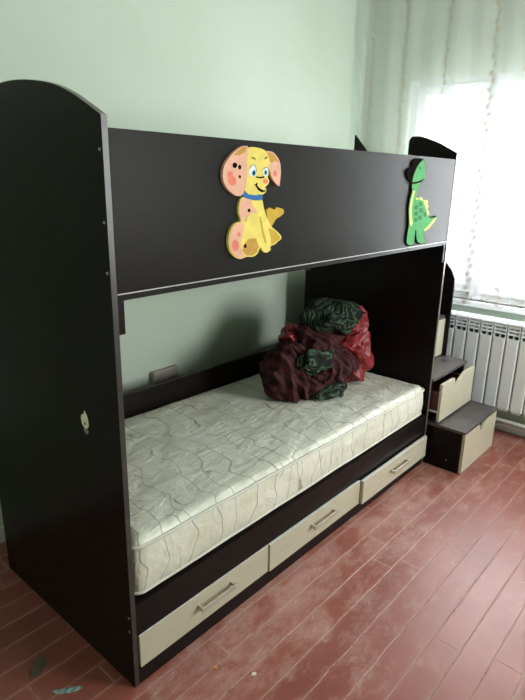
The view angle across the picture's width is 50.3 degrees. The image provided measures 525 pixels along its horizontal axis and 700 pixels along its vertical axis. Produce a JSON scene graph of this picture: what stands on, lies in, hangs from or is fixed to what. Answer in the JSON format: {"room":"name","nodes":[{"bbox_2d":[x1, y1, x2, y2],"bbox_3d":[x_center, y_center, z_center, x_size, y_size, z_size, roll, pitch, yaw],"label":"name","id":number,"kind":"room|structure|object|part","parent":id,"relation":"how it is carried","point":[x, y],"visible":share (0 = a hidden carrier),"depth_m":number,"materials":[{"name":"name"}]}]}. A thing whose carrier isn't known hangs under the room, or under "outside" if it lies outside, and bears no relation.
{"room":"bedroom","nodes":[
{"label":"bedroom","id":0,"kind":"room"},
{"bbox_2d":[0,0,369,526],"bbox_3d":[-0.596,-0.672,2.632,0.100,2.750,4.220,15,22,39],"label":"wall","id":1,"kind":"structure","parent":0,"point":[274,71],"depth_m":2.84,"materials":[{"name":"green paint"}]},
{"bbox_2d":[0,526,5,542],"bbox_3d":[-0.628,0.636,2.936,0.015,0.070,3.870,15,22,39],"label":"baseboard","id":2,"kind":"structure","parent":1,"relation":"attached to","point":[2,532],"depth_m":2.39,"materials":[{"name":"white paint"}]},
{"bbox_2d":[150,364,178,385],"bbox_3d":[-0.506,0.142,2.905,0.033,0.100,0.168,15,22,39],"label":"wall socket","id":3,"kind":"object","parent":1,"relation":"attached to","point":[164,374],"visible":0.66,"depth_m":2.88,"materials":[{"name":"plastic"}]},
{"bbox_2d":[157,377,163,383],"bbox_3d":[-0.522,0.157,2.867,0.004,0.042,0.042,15,22,39],"label":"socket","id":4,"kind":"object","parent":3,"relation":"attached to","point":[159,379],"depth_m":2.86,"materials":[{"name":"plastic"}]},
{"bbox_2d":[169,373,175,379],"bbox_3d":[-0.470,0.140,2.925,0.004,0.042,0.042,15,22,39],"label":"socket","id":5,"kind":"object","parent":3,"relation":"attached to","point":[171,375],"depth_m":2.92,"materials":[{"name":"plastic"}]},
{"bbox_2d":[0,428,524,699],"bbox_3d":[0.927,1.117,1.765,4.220,0.100,4.220,15,22,39],"label":"floor","id":6,"kind":"structure","parent":0,"point":[419,594],"depth_m":2.00,"materials":[{"name":"red paint"}]},
{"bbox_2d":[31,656,46,678],"bbox_3d":[-0.718,1.019,1.795,0.042,0.003,0.088,0,17,-5],"label":"paper scrap","id":7,"kind":"object","parent":6,"relation":"on","point":[39,665],"visible":1,"depth_m":1.80,"materials":[{"name":"paper"}]},
{"bbox_2d":[52,685,82,693],"bbox_3d":[-0.599,1.044,1.717,0.090,0.006,0.020,-4,18,-16],"label":"wrapper","id":8,"kind":"object","parent":6,"relation":"on","point":[75,688],"visible":1,"depth_m":1.72,"materials":[{"name":"plastic"}]},
{"bbox_2d":[0,79,457,687],"bbox_3d":[-0.021,-0.076,2.432,0.884,1.751,1.978,15,22,39],"label":"bunk bed","id":9,"kind":"object","parent":6,"relation":"on","point":[95,217],"visible":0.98,"depth_m":1.75,"materials":[{"name":"laminate"}]},
{"bbox_3d":[-0.685,0.123,1.742,0.830,1.750,0.018,15,22,39],"label":"panel","id":10,"kind":"part","parent":9,"relation":"part of","materials":[{"name":"laminate"}]},
{"bbox_2d":[81,411,88,434],"bbox_3d":[-0.505,0.205,1.589,0.039,0.074,0.001,15,22,39],"label":"sticker","id":11,"kind":"object","parent":9,"relation":"attached to","point":[84,419],"visible":1,"depth_m":1.59,"materials":[{"name":"beige paper"}]},
{"bbox_3d":[-0.358,0.384,2.873,0.016,0.558,1.940,15,22,39],"label":"panel","id":12,"kind":"part","parent":9,"relation":"part of","materials":[{"name":"laminate"}]},
{"bbox_3d":[-0.182,0.862,1.935,0.016,0.119,0.601,15,22,39],"label":"drawer","id":13,"kind":"part","parent":9,"relation":"part of","materials":[{"name":"beige wood"}]},
{"bbox_3d":[-0.153,0.850,1.930,0.028,0.017,0.170,15,22,39],"label":"handle","id":14,"kind":"part","parent":9,"relation":"part of","materials":[{"name":"metal"}]},
{"bbox_2d":[220,146,283,258],"bbox_3d":[-0.023,-0.440,1.678,0.011,0.320,0.280,15,22,39],"label":"cutout","id":15,"kind":"object","parent":9,"relation":"attached to","point":[245,171],"visible":1,"depth_m":1.66,"materials":[{"name":"paint"}]},
{"bbox_3d":[-0.056,-0.341,1.672,0.011,0.133,0.140,15,22,39],"label":"hind leg","id":16,"kind":"part","parent":15,"relation":"part of","materials":[{"name":"yellow paint"}]},
{"bbox_2d":[124,372,423,594],"bbox_3d":[-0.046,0.377,2.582,0.805,0.207,1.918,15,22,39],"label":"mattress","id":17,"kind":"object","parent":9,"relation":"on","point":[203,468],"visible":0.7,"depth_m":2.24,"materials":[{"name":"fabric"}]},
{"bbox_2d":[259,297,373,402],"bbox_3d":[0.280,-0.026,2.867,0.400,0.465,0.708,15,22,39],"label":"blanket","id":18,"kind":"object","parent":17,"relation":"on","point":[316,357],"visible":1,"depth_m":2.77,"materials":[{"name":"red fabric"}]},
{"bbox_2d":[297,297,364,400],"bbox_3d":[0.311,-0.028,2.869,0.313,0.462,0.519,9,19,24],"label":"print","id":19,"kind":"object","parent":18,"relation":"attached to","point":[330,332],"depth_m":2.78,"materials":[{"name":"green fabric"}]},
{"bbox_3d":[0.243,0.695,2.417,0.016,0.296,1.940,15,22,39],"label":"rail","id":20,"kind":"part","parent":9,"relation":"part of","materials":[{"name":"laminate"}]},
{"bbox_3d":[0.235,0.732,2.385,0.016,0.119,0.647,15,22,39],"label":"drawer","id":21,"kind":"part","parent":9,"relation":"part of","materials":[{"name":"beige wood"}]},
{"bbox_3d":[0.266,0.719,2.382,0.028,0.017,0.170,15,22,39],"label":"handle","id":22,"kind":"part","parent":9,"relation":"part of","materials":[{"name":"metal"}]},
{"bbox_3d":[0.604,-0.277,3.161,0.830,1.731,0.018,15,22,39],"label":"panel","id":23,"kind":"part","parent":9,"relation":"part of","materials":[{"name":"laminate"}]},
{"bbox_3d":[0.680,0.598,2.851,0.016,0.119,0.660,15,22,39],"label":"drawer","id":24,"kind":"part","parent":9,"relation":"part of","materials":[{"name":"beige wood"}]},
{"bbox_3d":[0.699,0.589,2.835,0.028,0.017,0.170,15,22,39],"label":"handle","id":25,"kind":"part","parent":9,"relation":"part of","materials":[{"name":"metal"}]},
{"bbox_2d":[405,158,436,245],"bbox_3d":[0.709,-0.655,2.490,0.010,0.370,0.339,15,22,39],"label":"cutout","id":26,"kind":"object","parent":9,"relation":"attached to","point":[419,221],"visible":1,"depth_m":2.45,"materials":[{"name":"green paint"}]},
{"bbox_2d":[304,135,496,473],"bbox_3d":[0.832,-0.340,3.281,1.098,1.790,0.480,15,22,39],"label":"staircase","id":27,"kind":"structure","parent":6,"relation":"on","point":[460,429],"depth_m":3.16,"materials":[{"name":"laminate"}]},
{"bbox_3d":[0.666,0.090,3.239,1.080,0.985,0.016,15,22,39],"label":"panel","id":28,"kind":"part","parent":27,"relation":"part of","materials":[{"name":"laminate"}]},
{"bbox_3d":[0.976,-0.390,3.452,1.080,1.790,0.016,15,22,39],"label":"panel","id":29,"kind":"part","parent":27,"relation":"part of","materials":[{"name":"laminate"}]},
{"bbox_2d":[435,318,445,356],"bbox_3d":[0.954,-0.040,3.254,0.016,0.225,0.438,15,22,39],"label":"drawer","id":30,"kind":"object","parent":27,"relation":"in","point":[440,351],"depth_m":3.39,"materials":[{"name":"beige wood"}]},
{"bbox_2d":[436,366,474,421],"bbox_3d":[1.104,0.244,3.187,0.016,0.216,0.448,15,22,39],"label":"drawer","id":31,"kind":"object","parent":27,"relation":"in","point":[453,397],"depth_m":3.16,"materials":[{"name":"beige wood"}]},
{"bbox_2d":[458,411,496,473],"bbox_3d":[1.222,0.515,3.170,0.016,0.225,0.466,15,22,39],"label":"drawer","id":32,"kind":"object","parent":27,"relation":"in","point":[474,439],"depth_m":3.11,"materials":[{"name":"beige wood"}]},
{"bbox_2d":[361,0,524,424],"bbox_3d":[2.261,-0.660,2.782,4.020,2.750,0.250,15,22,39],"label":"curtain","id":33,"kind":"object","parent":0,"point":[472,28],"depth_m":3.43,"materials":[{"name":"white fabric"}]},
{"bbox_2d":[410,71,524,314],"bbox_3d":[1.509,-0.900,3.285,1.600,1.355,0.150,15,22,39],"label":"window","id":34,"kind":"structure","parent":33,"relation":"in","point":[505,90],"depth_m":3.39,"materials":[{"name":"white plastic"}]},
{"bbox_3d":[1.181,-1.016,3.571,0.500,1.245,0.060,15,22,39],"label":"sash","id":35,"kind":"part","parent":34,"relation":"part of","materials":[{"name":"white plastic"}]},
{"bbox_3d":[1.473,-0.263,3.454,1.600,0.035,0.080,15,22,39],"label":"sill","id":36,"kind":"part","parent":34,"relation":"part of","materials":[{"name":"white plastic"}]},
{"bbox_3d":[1.723,-0.867,3.121,0.860,1.245,0.060,15,22,39],"label":"sash","id":37,"kind":"part","parent":34,"relation":"part of","materials":[{"name":"white plastic"}]},
{"bbox_2d":[446,310,524,416],"bbox_3d":[1.481,0.092,3.428,1.120,0.567,0.085,15,22,39],"label":"radiator","id":38,"kind":"object","parent":33,"relation":"attached to","point":[502,330],"visible":0.66,"depth_m":3.43,"materials":[{"name":"metal"}]},
{"bbox_2d":[494,424,524,436],"bbox_3d":[2.174,0.656,3.058,3.950,0.070,0.015,15,22,39],"label":"baseboard","id":39,"kind":"structure","parent":33,"relation":"attached to","point":[499,427],"depth_m":3.55,"materials":[{"name":"white paint"}]},
{"bbox_2d":[495,417,524,428],"bbox_3d":[1.593,0.468,3.417,2.550,0.025,0.025,15,22,39],"label":"pipe","id":40,"kind":"object","parent":33,"relation":"attached to","point":[498,419],"visible":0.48,"depth_m":3.46,"materials":[{"name":"white metal"}]}
]}

